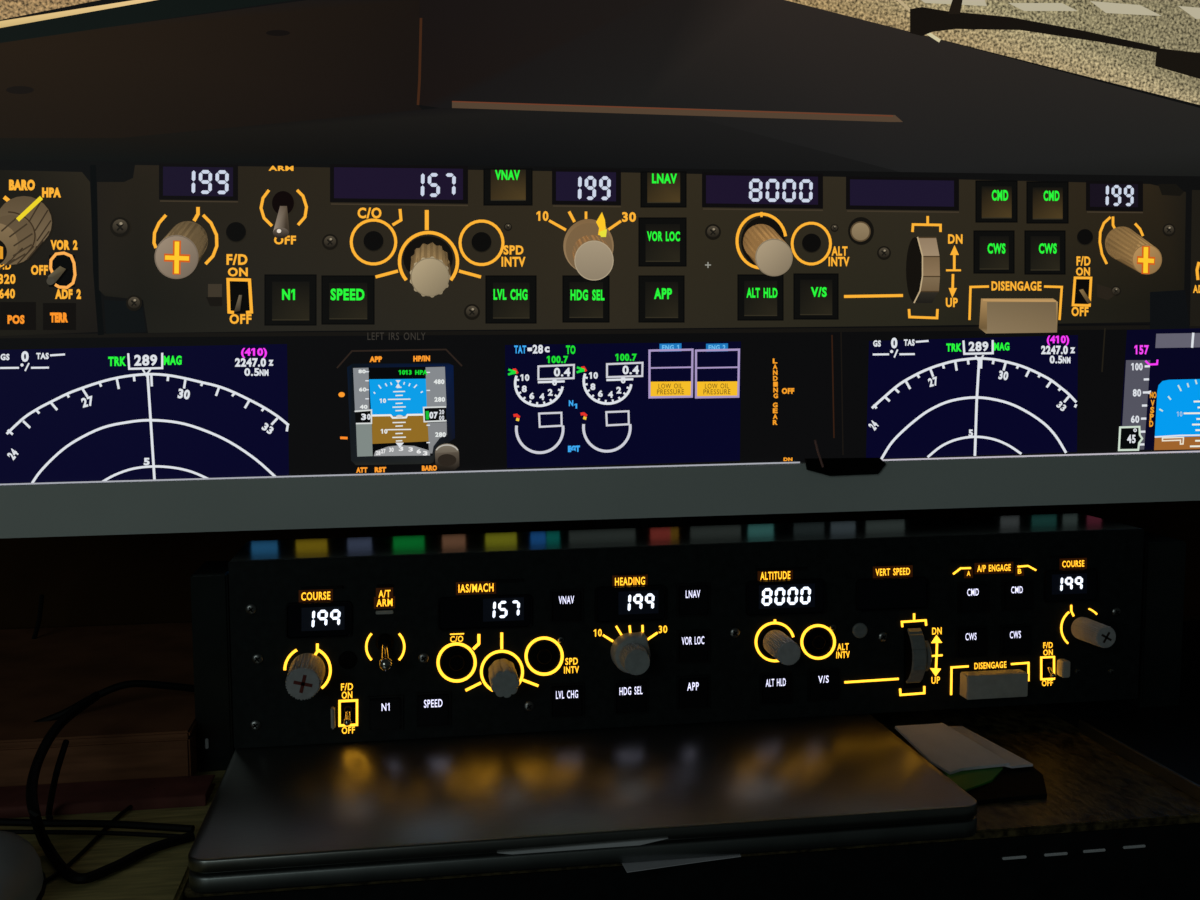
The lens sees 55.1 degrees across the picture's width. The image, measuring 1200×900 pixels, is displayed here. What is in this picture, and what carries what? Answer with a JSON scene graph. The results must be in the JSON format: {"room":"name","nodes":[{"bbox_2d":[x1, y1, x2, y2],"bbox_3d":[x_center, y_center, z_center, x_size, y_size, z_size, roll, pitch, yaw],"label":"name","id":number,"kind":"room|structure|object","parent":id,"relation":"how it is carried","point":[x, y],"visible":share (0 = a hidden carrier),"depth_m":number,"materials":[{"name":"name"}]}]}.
{"room":"home flight simulator","nodes":[
{"label":"home flight simulator","id":0,"kind":"room"},
{"bbox_2d":[0,501,1199,629],"bbox_3d":[-0.035,-0.475,0.808,4.600,2.800,0.050,-1,5,-9],"label":"wall","id":1,"kind":"structure","parent":0,"point":[128,579],"depth_m":0.79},
{"bbox_3d":[0.092,1.006,0.164,4.600,0.040,1.970,-1,5,-9],"label":"floor","id":2,"kind":"structure","parent":0,"visible":0},
{"bbox_2d":[0,770,225,899],"bbox_3d":[-0.434,0.558,0.572,0.505,0.785,0.456,-1,5,-9],"label":"wooden side table","id":3,"kind":"object","parent":2,"relation":"on","point":[163,874],"visible":0.02,"depth_m":0.48,"materials":[{"name":"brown wood"}]},
{"bbox_2d":[0,831,46,899],"bbox_3d":[-0.242,0.164,0.435,0.054,0.023,0.092,-1,5,-9],"label":"computer mouse","id":4,"kind":"object","parent":3,"relation":"on","point":[22,876],"visible":1,"depth_m":0.44,"materials":[{"name":"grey plastic"}]},
{"bbox_2d":[32,595,43,638],"bbox_3d":[-0.381,0.131,0.739,0.049,0.076,0.003,-1,5,-9],"label":"cable","id":5,"kind":"object","parent":3,"relation":"on","point":[41,597],"visible":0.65,"depth_m":0.74,"materials":[{"name":"black rubber"}]},
{"bbox_2d":[45,739,68,818],"bbox_3d":[-0.240,0.150,0.512,0.011,0.037,0.028,-3,6,-30],"label":"cable","id":6,"kind":"object","parent":3,"relation":"on","point":[59,762],"visible":1,"depth_m":0.51,"materials":[{"name":"black rubber"}]},
{"bbox_2d":[0,830,179,837],"bbox_3d":[-0.226,0.167,0.502,0.100,0.002,0.004,0,5,3],"label":"cable","id":7,"kind":"object","parent":3,"relation":"on","point":[75,832],"visible":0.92,"depth_m":0.50,"materials":[{"name":"black rubber"}]},
{"bbox_2d":[0,818,194,832],"bbox_3d":[-0.228,0.165,0.507,0.103,0.003,0.006,0,5,5],"label":"cable","id":8,"kind":"object","parent":3,"relation":"on","point":[3,821],"visible":0.92,"depth_m":0.51,"materials":[{"name":"black rubber"}]},
{"bbox_2d":[0,622,196,786],"bbox_3d":[-0.338,0.142,0.658,0.242,0.027,0.236,-1,5,-9],"label":"wooden box","id":9,"kind":"object","parent":3,"relation":"on","point":[134,732],"visible":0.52,"depth_m":0.60,"materials":[{"name":"brown wood"}]},
{"bbox_2d":[43,788,154,883],"bbox_3d":[-0.218,0.167,0.498,0.007,0.005,0.096,0,5,6],"label":"cable","id":10,"kind":"object","parent":3,"relation":"on","point":[129,807],"visible":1,"depth_m":0.49,"materials":[{"name":"black rubber"}]},
{"bbox_2d":[0,775,214,817],"bbox_3d":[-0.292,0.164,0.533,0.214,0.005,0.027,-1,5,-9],"label":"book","id":11,"kind":"object","parent":3,"relation":"on","point":[183,791],"visible":1,"depth_m":0.54,"materials":[{"name":"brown paper"}]},
{"bbox_2d":[26,692,194,883],"bbox_3d":[-0.227,0.146,0.503,0.105,0.048,0.059,5,7,44],"label":"cable","id":12,"kind":"object","parent":3,"relation":"on","point":[58,863],"visible":0.99,"depth_m":0.48,"materials":[{"name":"black rubber"}]},
{"bbox_2d":[184,616,1199,899],"bbox_3d":[0.240,0.542,0.731,0.874,0.785,0.355,-1,5,-9],"label":"desk","id":13,"kind":"object","parent":2,"relation":"on","point":[1107,827],"visible":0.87,"depth_m":0.51,"materials":[{"name":"black wood"}]},
{"bbox_2d":[188,714,977,893],"bbox_3d":[-0.016,0.154,0.587,0.332,0.015,0.238,-1,5,-9],"label":"laptop","id":14,"kind":"object","parent":13,"relation":"on","point":[277,817],"visible":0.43,"depth_m":0.50,"materials":[{"name":"grey metal"}]},
{"bbox_2d":[190,513,1185,771],"bbox_3d":[0.065,0.102,0.624,0.546,0.112,0.087,-1,5,-9],"label":"control panel","id":15,"kind":"object","parent":14,"relation":"on","point":[352,639],"visible":1,"depth_m":0.60,"materials":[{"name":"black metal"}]},
{"bbox_2d":[33,680,193,721],"bbox_3d":[-0.260,0.134,0.586,0.112,0.030,0.008,-2,5,-22],"label":"cable","id":16,"kind":"object","parent":15,"relation":"attached to","point":[131,683],"visible":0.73,"depth_m":0.59,"materials":[{"name":"black rubber"}]},
{"bbox_2d":[293,675,312,692],"bbox_3d":[-0.141,0.111,0.548,0.009,0.009,0.001,-1,5,-9],"label":"print","id":17,"kind":"object","parent":15,"relation":"attached to","point":[301,683],"depth_m":0.55},
{"bbox_2d":[301,584,391,589],"bbox_3d":[-0.126,0.068,0.570,0.044,0.001,0.002,-1,5,-9],"label":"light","id":18,"kind":"object","parent":15,"relation":"attached to","point":[303,586],"depth_m":0.57,"materials":[{"name":"black plastic"}]},
{"bbox_2d":[344,705,351,725],"bbox_3d":[-0.126,0.132,0.573,0.004,0.008,0.010,-1,5,-9],"label":"toggle switch","id":19,"kind":"object","parent":15,"relation":"attached to","point":[347,708],"depth_m":0.57,"materials":[{"name":"silver metal"}]},
{"bbox_2d":[341,702,354,722],"bbox_3d":[-0.126,0.132,0.577,0.007,0.010,0.001,-1,5,-9],"label":"switch plate","id":20,"kind":"object","parent":15,"relation":"attached to","point":[347,708],"depth_m":0.58,"materials":[{"name":"metal"}]},
{"bbox_2d":[376,633,392,670],"bbox_3d":[-0.107,0.100,0.569,0.009,0.015,0.018,-1,5,-9],"label":"toggle switch","id":21,"kind":"object","parent":15,"relation":"attached to","point":[384,641],"depth_m":0.57,"materials":[{"name":"silver metal"}]},
{"bbox_2d":[852,623,867,637],"bbox_3d":[0.139,0.097,0.616,0.008,0.008,0.002,-1,5,-9],"label":"light","id":22,"kind":"object","parent":15,"relation":"attached to","point":[859,630],"depth_m":0.61,"materials":[{"name":"grey plastic"}]},
{"bbox_2d":[1043,659,1051,676],"bbox_3d":[0.247,0.120,0.636,0.006,0.010,0.001,-1,5,-9],"label":"switch plate","id":23,"kind":"object","parent":15,"relation":"attached to","point":[1047,663],"depth_m":0.64,"materials":[{"name":"metal"}]},
{"bbox_2d":[1045,662,1055,677],"bbox_3d":[0.248,0.121,0.632,0.004,0.007,0.009,-1,5,-9],"label":"toggle switch","id":24,"kind":"object","parent":15,"relation":"attached to","point":[1050,667],"depth_m":0.64,"materials":[{"name":"silver metal"}]},
{"bbox_2d":[1101,632,1111,642],"bbox_3d":[0.271,0.100,0.616,0.006,0.006,0.001,-1,5,-9],"label":"print","id":25,"kind":"object","parent":15,"relation":"attached to","point":[1106,637],"depth_m":0.62},
{"bbox_2d":[0,0,1199,537],"bbox_3d":[0.045,-0.192,0.714,0.932,0.681,0.192,-1,5,-9],"label":"monitor","id":26,"kind":"object","parent":13,"relation":"on","point":[265,264],"visible":0.98,"depth_m":0.62,"materials":[{"name":"silver metal"}]},
{"bbox_2d":[0,302,35,329],"bbox_3d":[-0.293,-0.067,0.579,0.018,0.014,0.001,-1,5,-9],"label":"picture","id":27,"kind":"object","parent":26,"relation":"on","point":[13,315],"depth_m":0.58,"materials":[{"name":"black plastic"}]},
{"bbox_2d":[0,196,51,268],"bbox_3d":[-0.293,-0.108,0.574,0.037,0.037,0.001,-1,5,-9],"label":"knob","id":28,"kind":"object","parent":26,"relation":"attached to","point":[25,221],"depth_m":0.57,"materials":[{"name":"brown"}]},
{"bbox_2d":[0,0,97,19],"bbox_3d":[-0.300,-0.225,0.564,0.126,0.055,0.001,-1,5,-9],"label":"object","id":29,"kind":"object","parent":26,"relation":"attached to","point":[8,8],"depth_m":0.57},
{"bbox_2d":[47,266,65,284],"bbox_3d":[-0.273,-0.088,0.578,0.009,0.009,0.001,-1,5,-9],"label":"switch","id":30,"kind":"object","parent":26,"relation":"attached to","point":[56,275],"depth_m":0.58,"materials":[{"name":"grey metal"}]},
{"bbox_2d":[43,303,75,329],"bbox_3d":[-0.273,-0.068,0.582,0.016,0.014,0.001,-1,5,-9],"label":"picture","id":31,"kind":"object","parent":26,"relation":"on","point":[56,316],"depth_m":0.58,"materials":[{"name":"black plastic"}]},
{"bbox_2d":[110,217,129,236],"bbox_3d":[-0.243,-0.113,0.582,0.010,0.010,0.001,-1,5,-9],"label":"screw","id":32,"kind":"object","parent":26,"relation":"attached to","point":[119,226],"depth_m":0.58,"materials":[{"name":"grey metal"}]},
{"bbox_2d":[126,295,141,310],"bbox_3d":[-0.237,-0.075,0.586,0.008,0.008,0.001,-1,5,-9],"label":"picture","id":33,"kind":"object","parent":26,"relation":"attached to","point":[133,302],"depth_m":0.59,"materials":[{"name":"black"}]},
{"bbox_2d":[0,344,288,483],"bbox_3d":[-0.248,-0.018,0.590,0.172,0.072,0.001,-1,5,-9],"label":"picture","id":34,"kind":"object","parent":26,"relation":"on","point":[70,413],"depth_m":0.59,"materials":[{"name":"black"}]},
{"bbox_2d":[155,221,207,278],"bbox_3d":[-0.214,-0.102,0.587,0.026,0.029,0.001,-1,5,-9],"label":"knob","id":35,"kind":"object","parent":26,"relation":"attached to","point":[181,247],"depth_m":0.59,"materials":[{"name":"brown"}]},
{"bbox_2d":[159,164,237,201],"bbox_3d":[-0.205,-0.136,0.587,0.039,0.019,0.001,-1,5,-9],"label":"display","id":36,"kind":"object","parent":26,"relation":"attached to","point":[177,182],"depth_m":0.59,"materials":[{"name":"black"}]},
{"bbox_2d":[206,284,221,305],"bbox_3d":[-0.199,-0.080,0.592,0.008,0.011,0.001,-1,5,-9],"label":"picture","id":37,"kind":"object","parent":26,"relation":"attached to","point":[213,291],"depth_m":0.59,"materials":[{"name":"black"}]},
{"bbox_2d":[226,222,245,241],"bbox_3d":[-0.187,-0.112,0.591,0.010,0.010,0.001,-1,5,-9],"label":"hole","id":38,"kind":"object","parent":26,"relation":"attached to","point":[235,231],"depth_m":0.59,"materials":[{"name":"black"}]},
{"bbox_2d":[234,295,241,311],"bbox_3d":[-0.187,-0.075,0.593,0.004,0.009,0.001,-1,5,-9],"label":"picture","id":39,"kind":"object","parent":26,"relation":"attached to","point":[238,304],"depth_m":0.59},
{"bbox_2d":[272,191,293,237],"bbox_3d":[-0.163,-0.121,0.593,0.011,0.024,0.001,-1,5,-9],"label":"switch","id":40,"kind":"object","parent":26,"relation":"attached to","point":[282,201],"depth_m":0.59,"materials":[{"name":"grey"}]},
{"bbox_2d":[264,274,316,325],"bbox_3d":[-0.161,-0.078,0.599,0.027,0.027,0.001,-1,5,-9],"label":"picture","id":41,"kind":"object","parent":26,"relation":"attached to","point":[289,299],"depth_m":0.60,"materials":[{"name":"black plastic"}]},
{"bbox_2d":[322,234,337,249],"bbox_3d":[-0.141,-0.108,0.598,0.008,0.008,0.001,-1,5,-9],"label":"screw","id":42,"kind":"object","parent":26,"relation":"attached to","point":[329,241],"depth_m":0.60,"materials":[{"name":"grey metal"}]},
{"bbox_2d":[321,275,374,324],"bbox_3d":[-0.132,-0.079,0.603,0.028,0.026,0.001,-1,5,-9],"label":"picture","id":43,"kind":"object","parent":26,"relation":"on","point":[345,299],"depth_m":0.60,"materials":[{"name":"black plastic"}]},
{"bbox_2d":[364,231,382,251],"bbox_3d":[-0.118,-0.109,0.602,0.010,0.011,0.001,-1,5,-9],"label":"button","id":44,"kind":"object","parent":26,"relation":"attached to","point":[373,240],"depth_m":0.60,"materials":[{"name":"black plastic"}]},
{"bbox_2d":[338,356,454,472],"bbox_3d":[-0.108,-0.019,0.612,0.061,0.062,0.001,-1,5,-9],"label":"picture","id":45,"kind":"object","parent":26,"relation":"on","point":[396,414],"depth_m":0.61},
{"bbox_2d":[330,164,467,205],"bbox_3d":[-0.105,-0.139,0.603,0.072,0.021,0.001,-1,5,-9],"label":"display","id":46,"kind":"object","parent":26,"relation":"attached to","point":[350,184],"depth_m":0.60,"materials":[{"name":"black"}]},
{"bbox_2d":[410,242,450,296],"bbox_3d":[-0.090,-0.095,0.607,0.022,0.029,0.001,-1,5,-9],"label":"knob","id":47,"kind":"object","parent":26,"relation":"attached to","point":[430,262],"depth_m":0.61,"materials":[{"name":"beige plastic"}]},
{"bbox_2d":[435,444,458,469],"bbox_3d":[-0.082,0.004,0.617,0.013,0.014,0.001,-1,5,-9],"label":"picture","id":48,"kind":"object","parent":26,"relation":"on","point":[446,455],"depth_m":0.62,"materials":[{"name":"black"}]},
{"bbox_2d":[464,304,479,319],"bbox_3d":[-0.068,-0.074,0.613,0.008,0.008,0.001,-1,5,-9],"label":"screw","id":49,"kind":"object","parent":26,"relation":"attached to","point":[471,311],"depth_m":0.61,"materials":[{"name":"black"}]},
{"bbox_2d":[472,232,490,252],"bbox_3d":[-0.063,-0.110,0.611,0.011,0.011,0.001,-1,5,-9],"label":"picture","id":50,"kind":"object","parent":26,"relation":"attached to","point":[481,241],"depth_m":0.61,"materials":[{"name":"black plastic"}]},
{"bbox_2d":[504,223,511,230],"bbox_3d":[-0.049,-0.119,0.612,0.004,0.004,0.001,-1,5,-9],"label":"picture","id":51,"kind":"object","parent":26,"relation":"attached to","point":[507,226],"depth_m":0.61,"materials":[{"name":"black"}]},
{"bbox_2d":[483,168,532,205],"bbox_3d":[-0.049,-0.140,0.612,0.026,0.020,0.001,-1,5,-9],"label":"picture","id":52,"kind":"object","parent":26,"relation":"attached to","point":[501,186],"depth_m":0.61,"materials":[{"name":"black plastic"}]},
{"bbox_2d":[485,275,536,323],"bbox_3d":[-0.048,-0.081,0.617,0.028,0.026,0.001,-1,5,-9],"label":"button","id":53,"kind":"object","parent":26,"relation":"on","point":[509,299],"depth_m":0.62,"materials":[{"name":"black plastic"}]},
{"bbox_2d":[562,275,609,322],"bbox_3d":[-0.008,-0.082,0.623,0.026,0.026,0.001,-1,5,-9],"label":"button","id":54,"kind":"object","parent":26,"relation":"on","point":[585,298],"depth_m":0.62,"materials":[{"name":"black plastic"}]},
{"bbox_2d":[552,169,620,206],"bbox_3d":[-0.007,-0.141,0.618,0.038,0.020,0.001,-1,5,-9],"label":"picture","id":55,"kind":"object","parent":26,"relation":"attached to","point":[570,187],"depth_m":0.62,"materials":[{"name":"black"}]},
{"bbox_2d":[563,213,613,279],"bbox_3d":[-0.006,-0.110,0.620,0.027,0.037,0.001,-1,5,-9],"label":"knob","id":56,"kind":"object","parent":26,"relation":"attached to","point":[588,238],"depth_m":0.62,"materials":[{"name":"beige plastic"}]},
{"bbox_2d":[0,323,1199,475],"bbox_3d":[0.036,-0.029,0.635,0.831,0.084,0.001,-1,5,-9],"label":"panel","id":57,"kind":"object","parent":26,"relation":"on","point":[77,399],"depth_m":0.63,"materials":[{"name":"black"}]},
{"bbox_2d":[0,165,1199,335],"bbox_3d":[0.036,-0.106,0.628,0.822,0.090,0.001,-1,5,-9],"label":"control panel","id":58,"kind":"object","parent":26,"relation":"attached to","point":[86,250],"depth_m":0.62,"materials":[{"name":"black plastic"}]},
{"bbox_2d":[0,0,1199,331],"bbox_3d":[0.041,-0.157,0.625,0.849,0.342,0.001,-1,5,-9],"label":"picture","id":59,"kind":"object","parent":26,"relation":"on","point":[166,165],"depth_m":0.62,"materials":[{"name":"black plastic"}]},
{"bbox_2d":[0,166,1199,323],"bbox_3d":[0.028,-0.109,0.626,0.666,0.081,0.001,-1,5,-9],"label":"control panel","id":60,"kind":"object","parent":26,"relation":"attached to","point":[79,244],"depth_m":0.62,"materials":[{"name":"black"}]},
{"bbox_2d":[505,342,740,467],"bbox_3d":[0.014,-0.025,0.631,0.131,0.068,0.001,-1,5,-9],"label":"screen","id":61,"kind":"object","parent":26,"relation":"on","point":[568,404],"depth_m":0.63,"materials":[{"name":"black"}]},
{"bbox_2d":[638,275,684,322],"bbox_3d":[0.034,-0.083,0.630,0.026,0.026,0.001,-1,5,-9],"label":"button","id":62,"kind":"object","parent":26,"relation":"on","point":[661,298],"depth_m":0.63,"materials":[{"name":"black plastic"}]},
{"bbox_2d":[638,217,686,266],"bbox_3d":[0.034,-0.113,0.627,0.027,0.027,0.001,-1,5,-9],"label":"picture","id":63,"kind":"object","parent":26,"relation":"on","point":[662,241],"depth_m":0.63,"materials":[{"name":"black plastic"}]},
{"bbox_2d":[640,171,686,207],"bbox_3d":[0.035,-0.141,0.625,0.026,0.020,0.001,-1,5,-9],"label":"picture","id":64,"kind":"object","parent":26,"relation":"on","point":[658,189],"depth_m":0.62,"materials":[{"name":"black plastic"}]},
{"bbox_2d":[705,224,720,239],"bbox_3d":[0.062,-0.119,0.630,0.009,0.009,0.001,-1,5,-9],"label":"picture","id":65,"kind":"object","parent":26,"relation":"attached to","point":[712,231],"depth_m":0.63,"materials":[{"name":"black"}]},
{"bbox_2d":[737,274,783,320],"bbox_3d":[0.089,-0.085,0.638,0.027,0.026,0.001,-1,5,-9],"label":"button","id":66,"kind":"object","parent":26,"relation":"attached to","point":[760,297],"depth_m":0.64,"materials":[{"name":"black plastic"}]},
{"bbox_2d":[702,172,822,210],"bbox_3d":[0.090,-0.142,0.633,0.069,0.021,0.001,-1,5,-9],"label":"picture","id":67,"kind":"object","parent":26,"relation":"attached to","point":[721,191],"depth_m":0.63,"materials":[{"name":"black"}]},
{"bbox_2d":[743,224,792,275],"bbox_3d":[0.093,-0.110,0.635,0.029,0.028,0.001,-1,5,-9],"label":"knob","id":68,"kind":"object","parent":26,"relation":"attached to","point":[767,248],"depth_m":0.64,"materials":[{"name":"beige plastic"}]},
{"bbox_2d":[773,359,793,460],"bbox_3d":[0.103,-0.022,0.646,0.013,0.058,0.001,-1,5,-9],"label":"picture","id":69,"kind":"object","parent":26,"relation":"on","point":[783,369],"depth_m":0.65,"materials":[{"name":"black"}]},
{"bbox_2d":[802,234,820,252],"bbox_3d":[0.118,-0.115,0.639,0.011,0.011,0.001,-1,5,-9],"label":"button","id":70,"kind":"object","parent":26,"relation":"attached to","point":[811,243],"depth_m":0.64,"materials":[{"name":"black plastic"}]},
{"bbox_2d":[793,273,838,319],"bbox_3d":[0.121,-0.086,0.643,0.027,0.026,0.001,-1,5,-9],"label":"picture","id":71,"kind":"object","parent":26,"relation":"attached to","point":[815,295],"depth_m":0.64,"materials":[{"name":"black plastic"}]},
{"bbox_2d":[831,224,837,231],"bbox_3d":[0.131,-0.124,0.641,0.005,0.004,0.001,-1,5,-9],"label":"screw","id":72,"kind":"object","parent":26,"relation":"attached to","point":[834,227],"depth_m":0.64,"materials":[{"name":"black metal"}]},
{"bbox_2d":[805,440,885,475],"bbox_3d":[0.138,0.004,0.647,0.047,0.021,0.004,-1,5,-9],"label":"clip","id":73,"kind":"object","parent":26,"relation":"attached to","point":[826,466],"visible":1,"depth_m":0.65,"materials":[{"name":"black plastic"}]},
{"bbox_2d":[848,217,873,244],"bbox_3d":[0.146,-0.122,0.643,0.015,0.016,0.001,-1,5,-9],"label":"button","id":74,"kind":"object","parent":26,"relation":"attached to","point":[860,229],"depth_m":0.64,"materials":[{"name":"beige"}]},
{"bbox_2d":[877,246,890,259],"bbox_3d":[0.160,-0.111,0.646,0.008,0.008,0.001,-1,5,-9],"label":"screw","id":75,"kind":"object","parent":26,"relation":"attached to","point":[883,252],"depth_m":0.65,"materials":[{"name":"black metal"}]},
{"bbox_2d":[846,176,958,212],"bbox_3d":[0.170,-0.144,0.646,0.068,0.020,0.001,-1,5,-9],"label":"picture","id":76,"kind":"object","parent":26,"relation":"attached to","point":[864,194],"depth_m":0.65},
{"bbox_2d":[906,237,939,302],"bbox_3d":[0.183,-0.102,0.651,0.020,0.037,0.001,-1,5,-9],"label":"thumbwheel","id":77,"kind":"object","parent":26,"relation":"attached to","point":[922,253],"depth_m":0.65,"materials":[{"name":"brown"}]},
{"bbox_2d":[866,335,1077,458],"bbox_3d":[0.216,-0.030,0.664,0.131,0.072,0.001,-1,5,-9],"label":"picture","id":78,"kind":"object","parent":26,"relation":"on","point":[928,396],"depth_m":0.66},
{"bbox_2d":[787,0,1199,104],"bbox_3d":[0.269,-0.237,0.654,0.364,0.121,0.001,-1,5,-9],"label":"picture","id":79,"kind":"object","parent":26,"relation":"attached to","point":[1175,29],"depth_m":0.66},
{"bbox_2d":[973,230,1014,273],"bbox_3d":[0.226,-0.113,0.658,0.026,0.025,0.001,-1,5,-9],"label":"button","id":80,"kind":"object","parent":26,"relation":"attached to","point":[993,250],"depth_m":0.66,"materials":[{"name":"black plastic"}]},
{"bbox_2d":[975,180,1017,222],"bbox_3d":[0.226,-0.142,0.655,0.026,0.024,0.001,-1,5,-9],"label":"picture","id":81,"kind":"object","parent":26,"relation":"on","point":[996,201],"depth_m":0.66,"materials":[{"name":"black plastic"}]},
{"bbox_2d":[979,299,1057,332],"bbox_3d":[0.241,-0.077,0.662,0.048,0.020,0.001,-1,5,-9],"label":"picture","id":82,"kind":"object","parent":26,"relation":"attached to","point":[995,315],"depth_m":0.66},
{"bbox_2d":[1024,230,1065,274],"bbox_3d":[0.257,-0.114,0.663,0.026,0.025,0.001,-1,5,-9],"label":"button","id":83,"kind":"object","parent":26,"relation":"attached to","point":[1044,250],"depth_m":0.66,"materials":[{"name":"black plastic"}]},
{"bbox_2d":[1026,181,1068,223],"bbox_3d":[0.257,-0.142,0.660,0.027,0.024,0.001,-1,5,-9],"label":"picture","id":84,"kind":"object","parent":26,"relation":"on","point":[1047,202],"depth_m":0.66,"materials":[{"name":"black plastic"}]},
{"bbox_2d":[897,0,1199,41],"bbox_3d":[0.267,-0.246,0.653,0.213,0.034,0.001,-1,5,-9],"label":"picture","id":85,"kind":"object","parent":26,"relation":"attached to","point":[917,20],"depth_m":0.65},
{"bbox_2d":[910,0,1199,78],"bbox_3d":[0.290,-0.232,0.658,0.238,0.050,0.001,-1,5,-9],"label":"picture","id":86,"kind":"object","parent":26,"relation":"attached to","point":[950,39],"depth_m":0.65},
{"bbox_2d":[1077,229,1092,244],"bbox_3d":[0.280,-0.123,0.665,0.010,0.009,0.001,-1,5,-9],"label":"indicator light","id":87,"kind":"object","parent":26,"relation":"attached to","point":[1084,236],"depth_m":0.66,"materials":[{"name":"black"}]},
{"bbox_2d":[1079,289,1091,303],"bbox_3d":[0.282,-0.089,0.667,0.009,0.009,0.001,-1,5,-9],"label":"picture","id":88,"kind":"object","parent":26,"relation":"attached to","point":[1082,291],"depth_m":0.67},
{"bbox_2d":[1086,181,1142,212],"bbox_3d":[0.298,-0.147,0.667,0.037,0.018,0.001,-1,5,-9],"label":"picture","id":89,"kind":"object","parent":26,"relation":"attached to","point":[1101,196],"depth_m":0.67,"materials":[{"name":"black"}]},
{"bbox_2d":[1111,286,1120,295],"bbox_3d":[0.301,-0.093,0.671,0.006,0.006,0.001,-1,5,-9],"label":"screw","id":90,"kind":"object","parent":26,"relation":"attached to","point":[1115,290],"depth_m":0.67,"materials":[{"name":"black metal"}]},
{"bbox_2d":[1105,227,1161,273],"bbox_3d":[0.311,-0.116,0.670,0.037,0.028,0.001,-1,5,-9],"label":"knob","id":91,"kind":"object","parent":26,"relation":"attached to","point":[1128,250],"depth_m":0.67,"materials":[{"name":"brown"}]},
{"bbox_2d":[1118,328,1199,450],"bbox_3d":[0.366,-0.037,0.687,0.121,0.074,0.001,-1,5,-9],"label":"picture","id":92,"kind":"object","parent":26,"relation":"on","point":[1159,368],"depth_m":0.68},
{"bbox_2d":[1163,224,1174,235],"bbox_3d":[0.333,-0.129,0.673,0.008,0.008,0.001,-1,5,-9],"label":"screw","id":93,"kind":"object","parent":26,"relation":"attached to","point":[1168,229],"depth_m":0.67,"materials":[{"name":"black"}]},
{"bbox_2d":[622,854,740,872],"bbox_3d":[0.033,0.170,0.483,0.051,0.001,0.027,-1,5,-9],"label":"paper slip","id":94,"kind":"object","parent":13,"relation":"on","point":[647,865],"visible":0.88,"depth_m":0.47,"materials":[{"name":"white paper"}]},
{"bbox_2d":[942,767,1002,790],"bbox_3d":[0.185,0.159,0.571,0.031,0.001,0.052,0,5,2],"label":"card","id":95,"kind":"object","parent":13,"relation":"on","point":[967,780],"visible":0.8,"depth_m":0.56,"materials":[{"name":"green paper"}]},
{"bbox_2d":[895,723,1009,773],"bbox_3d":[0.180,0.152,0.592,0.038,0.009,0.049,-2,5,-17],"label":"envelope","id":96,"kind":"object","parent":95,"relation":"on","point":[944,747],"visible":0.95,"depth_m":0.59,"materials":[{"name":"white paper"}]},
{"bbox_2d":[949,726,1032,767],"bbox_3d":[0.191,0.154,0.599,0.030,0.004,0.064,-2,5,-21],"label":"envelope","id":97,"kind":"object","parent":13,"relation":"on","point":[1015,761],"visible":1,"depth_m":0.59,"materials":[{"name":"white paper"}]},
{"bbox_2d":[966,766,1046,804],"bbox_3d":[0.188,0.162,0.557,0.066,0.002,0.041,-1,5,-9],"label":"pouch","id":98,"kind":"object","parent":13,"relation":"on","point":[1023,783],"visible":0.77,"depth_m":0.55,"materials":[{"name":"black fabric"}]},
{"bbox_2d":[1036,620,1199,800],"bbox_3d":[0.406,0.146,0.708,0.300,0.007,0.312,-1,5,-9],"label":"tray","id":99,"kind":"object","parent":13,"relation":"on","point":[1164,741],"visible":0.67,"depth_m":0.63,"materials":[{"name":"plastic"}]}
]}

